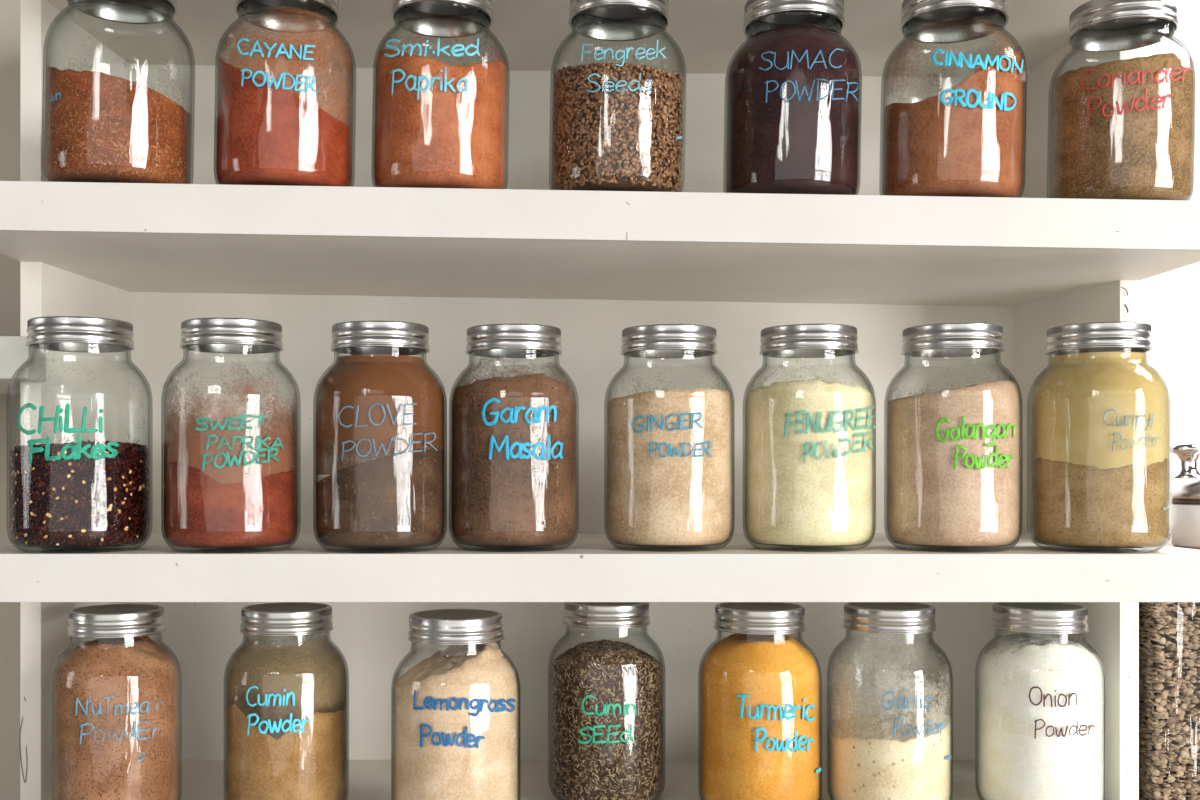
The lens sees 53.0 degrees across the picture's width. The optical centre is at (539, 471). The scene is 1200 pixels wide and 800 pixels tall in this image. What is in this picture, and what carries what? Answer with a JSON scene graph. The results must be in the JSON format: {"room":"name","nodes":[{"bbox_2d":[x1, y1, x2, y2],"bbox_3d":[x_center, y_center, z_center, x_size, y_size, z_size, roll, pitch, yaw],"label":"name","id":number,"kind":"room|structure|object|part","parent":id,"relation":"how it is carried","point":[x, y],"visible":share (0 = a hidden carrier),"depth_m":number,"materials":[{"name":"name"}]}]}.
{"room":"kitchen pantry","nodes":[
{"label":"kitchen pantry","id":0,"kind":"room"},
{"bbox_2d":[0,0,19,799],"bbox_3d":[-1.050,0.175,1.480,1.100,2.550,0.060,0,0,0],"label":"wall","id":1,"kind":"structure","parent":0,"point":[9,9],"depth_m":1.45,"materials":[{"name":"beige paint"}]},
{"bbox_3d":[0.050,0.520,1.225,3.100,0.040,1.350,0,0,0],"label":"countertop","id":2,"kind":"structure","parent":1,"relation":"attached to","visible":0},
{"bbox_2d":[0,0,1199,799],"bbox_3d":[0.009,-0.026,1.254,1.218,1.048,0.383,0,0,0],"label":"shelving unit","id":3,"kind":"object","parent":2,"relation":"on","point":[592,266],"visible":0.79,"depth_m":1.29,"materials":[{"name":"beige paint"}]},
{"bbox_2d":[0,336,45,393],"bbox_3d":[-0.678,-0.113,1.305,0.344,0.042,0.240,0,0,0],"label":"board","id":4,"kind":"object","parent":3,"relation":"attached to","point":[14,352],"visible":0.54,"depth_m":1.19,"materials":[{"name":"white paint"}]},
{"bbox_3d":[-0.512,-0.011,1.332,0.043,1.018,0.202,0,0,0],"label":"panel","id":5,"kind":"part","parent":3,"relation":"part of","materials":[{"name":"beige paint"}]},
{"bbox_2d":[6,316,152,552],"bbox_3d":[-0.428,-0.034,1.120,0.127,0.213,0.128,0,0,-43],"label":"spice jar","id":6,"kind":"object","parent":3,"relation":"on","point":[79,495],"visible":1,"depth_m":1.07,"materials":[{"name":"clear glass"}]},
{"bbox_2d":[50,604,181,799],"bbox_3d":[-0.419,0.239,1.190,0.123,0.208,0.123,0,0,20],"label":"spice jar","id":7,"kind":"object","parent":3,"relation":"on","point":[116,695],"visible":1,"depth_m":1.15,"materials":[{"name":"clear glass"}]},
{"bbox_2d":[41,0,194,183],"bbox_3d":[-0.392,-0.359,1.120,0.135,0.207,0.134,0,0,2],"label":"spice jar","id":8,"kind":"object","parent":3,"relation":"on","point":[100,127],"visible":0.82,"depth_m":1.07,"materials":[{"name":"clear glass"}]},
{"bbox_2d":[161,318,300,552],"bbox_3d":[-0.287,-0.033,1.120,0.126,0.211,0.126,0,0,0],"label":"spice jar","id":9,"kind":"object","parent":3,"relation":"on","point":[229,485],"visible":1,"depth_m":1.07,"materials":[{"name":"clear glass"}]},
{"bbox_2d":[214,0,355,186],"bbox_3d":[-0.237,-0.353,1.120,0.130,0.199,0.129,0,0,20],"label":"spice jar","id":10,"kind":"object","parent":3,"relation":"on","point":[270,131],"visible":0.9,"depth_m":1.07,"materials":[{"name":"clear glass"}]},
{"bbox_2d":[224,602,348,799],"bbox_3d":[-0.254,0.239,1.205,0.123,0.208,0.123,0,0,0],"label":"spice jar","id":11,"kind":"object","parent":3,"relation":"on","point":[286,703],"visible":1,"depth_m":1.16,"materials":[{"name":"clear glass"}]},
{"bbox_2d":[313,320,446,552],"bbox_3d":[-0.149,-0.032,1.120,0.124,0.209,0.124,0,0,-43],"label":"spice jar","id":12,"kind":"object","parent":3,"relation":"on","point":[378,399],"visible":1,"depth_m":1.07,"materials":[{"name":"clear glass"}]},
{"bbox_2d":[371,0,509,188],"bbox_3d":[-0.093,-0.349,1.120,0.128,0.196,0.128,0,0,25],"label":"spice jar","id":13,"kind":"object","parent":3,"relation":"on","point":[438,124],"visible":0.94,"depth_m":1.07,"materials":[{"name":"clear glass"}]},
{"bbox_2d":[391,609,519,799],"bbox_3d":[-0.080,0.239,1.145,0.123,0.208,0.123,0,0,-38],"label":"spice jar","id":14,"kind":"object","parent":3,"relation":"on","point":[455,711],"visible":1,"depth_m":1.10,"materials":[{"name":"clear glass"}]},
{"bbox_2d":[449,323,578,551],"bbox_3d":[-0.025,-0.031,1.136,0.123,0.208,0.123,0,0,0],"label":"spice jar","id":15,"kind":"object","parent":3,"relation":"on","point":[514,439],"visible":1,"depth_m":1.09,"materials":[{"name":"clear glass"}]},
{"bbox_3d":[0.007,-0.026,1.439,1.214,1.048,0.012,0,0,0],"label":"panel","id":16,"kind":"part","parent":3,"relation":"part of","materials":[{"name":"beige paint"}]},
{"bbox_2d":[548,602,664,799],"bbox_3d":[0.070,0.239,1.260,0.123,0.208,0.123,0,0,0],"label":"spice jar","id":17,"kind":"object","parent":3,"relation":"on","point":[606,731],"visible":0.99,"depth_m":1.21,"materials":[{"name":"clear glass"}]},
{"bbox_2d":[549,0,685,191],"bbox_3d":[0.072,-0.346,1.120,0.128,0.195,0.127,0,0,25],"label":"spice jar","id":18,"kind":"object","parent":3,"relation":"on","point":[616,127],"visible":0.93,"depth_m":1.07,"materials":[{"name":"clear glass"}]},
{"bbox_2d":[604,324,734,551],"bbox_3d":[0.122,-0.031,1.139,0.123,0.208,0.123,0,0,0],"label":"spice jar","id":19,"kind":"object","parent":3,"relation":"on","point":[669,451],"visible":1,"depth_m":1.09,"materials":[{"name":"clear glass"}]},
{"bbox_2d":[698,602,821,799],"bbox_3d":[0.222,0.239,1.215,0.123,0.208,0.123,0,0,16],"label":"spice jar","id":20,"kind":"object","parent":3,"relation":"on","point":[760,687],"visible":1,"depth_m":1.17,"materials":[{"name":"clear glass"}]},
{"bbox_2d":[723,0,861,194],"bbox_3d":[0.236,-0.343,1.125,0.127,0.194,0.126,0,0,25],"label":"spice jar","id":21,"kind":"object","parent":3,"relation":"on","point":[792,115],"visible":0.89,"depth_m":1.08,"materials":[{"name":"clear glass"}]},
{"bbox_2d":[743,323,875,551],"bbox_3d":[0.254,-0.031,1.136,0.123,0.208,0.123,0,0,-38],"label":"spice jar","id":22,"kind":"object","parent":3,"relation":"on","point":[809,445],"visible":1,"depth_m":1.09,"materials":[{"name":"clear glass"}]},
{"bbox_2d":[827,602,952,799],"bbox_3d":[0.355,0.239,1.220,0.123,0.208,0.123,0,0,29],"label":"spice jar","id":23,"kind":"object","parent":3,"relation":"on","point":[904,755],"visible":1,"depth_m":1.18,"materials":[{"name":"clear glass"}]},
{"bbox_2d":[879,0,1026,197],"bbox_3d":[0.384,-0.343,1.120,0.130,0.199,0.129,0,0,2],"label":"spice jar","id":24,"kind":"object","parent":3,"relation":"on","point":[966,139],"visible":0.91,"depth_m":1.07,"materials":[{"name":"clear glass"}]},
{"bbox_2d":[884,322,1022,552],"bbox_3d":[0.388,-0.031,1.128,0.123,0.208,0.123,0,0,0],"label":"spice jar","id":25,"kind":"object","parent":3,"relation":"on","point":[953,455],"visible":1,"depth_m":1.08,"materials":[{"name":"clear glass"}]},
{"bbox_2d":[975,602,1105,799],"bbox_3d":[0.508,0.239,1.220,0.123,0.208,0.123,0,0,43],"label":"spice jar","id":26,"kind":"object","parent":3,"relation":"on","point":[1040,699],"visible":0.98,"depth_m":1.18,"materials":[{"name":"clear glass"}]},
{"bbox_3d":[0.590,-0.011,1.332,0.049,1.018,0.202,0,0,0],"label":"panel","id":27,"kind":"part","parent":3,"relation":"part of","materials":[{"name":"beige paint"}]},
{"bbox_2d":[1027,321,1171,552],"bbox_3d":[0.521,-0.031,1.121,0.123,0.208,0.123,0,0,34],"label":"spice jar","id":28,"kind":"object","parent":3,"relation":"on","point":[1099,415],"visible":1,"depth_m":1.08,"materials":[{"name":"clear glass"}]},
{"bbox_2d":[1047,0,1197,199],"bbox_3d":[0.547,-0.338,1.130,0.128,0.196,0.127,0,0,2],"label":"spice jar","id":29,"kind":"object","parent":3,"relation":"on","point":[1120,129],"visible":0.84,"depth_m":1.08,"materials":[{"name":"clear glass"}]},
{"bbox_2d":[1139,602,1199,799],"bbox_3d":[0.757,0.301,1.330,0.274,0.397,0.224,0,0,0],"label":"jar","id":30,"kind":"object","parent":2,"relation":"on","point":[1169,632],"visible":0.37,"depth_m":1.23,"materials":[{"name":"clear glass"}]},
{"bbox_2d":[1139,0,1199,532],"bbox_3d":[1.350,0.025,2.650,3.700,2.850,0.100,0,0,0],"label":"wall","id":31,"kind":"structure","parent":0,"point":[1169,302],"depth_m":2.60,"materials":[{"name":"white paint"}]},
{"bbox_2d":[1159,533,1199,549],"bbox_3d":[1.060,0.121,1.760,0.880,0.038,0.480,0,0,0],"label":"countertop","id":32,"kind":"structure","parent":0,"point":[1168,538],"depth_m":1.68,"materials":[{"name":"white wood"}]},
{"bbox_2d":[1170,443,1199,547],"bbox_3d":[0.911,0.031,1.620,0.108,0.140,0.108,0,0,45],"label":"canister","id":33,"kind":"object","parent":32,"relation":"on","point":[1185,499],"visible":0.99,"depth_m":1.61,"materials":[{"name":"white ceramic"}]},
{"bbox_3d":[0.911,0.023,1.620,0.108,0.028,0.108,0,0,0],"label":"lid","id":34,"kind":"part","parent":33,"relation":"part of","materials":[{"name":"metal"}]},
{"bbox_3d":[0.875,-0.015,1.620,0.049,0.048,0.049,0,0,0],"label":"knob","id":35,"kind":"part","parent":33,"relation":"part of","materials":[{"name":"silver metal"}]}
]}

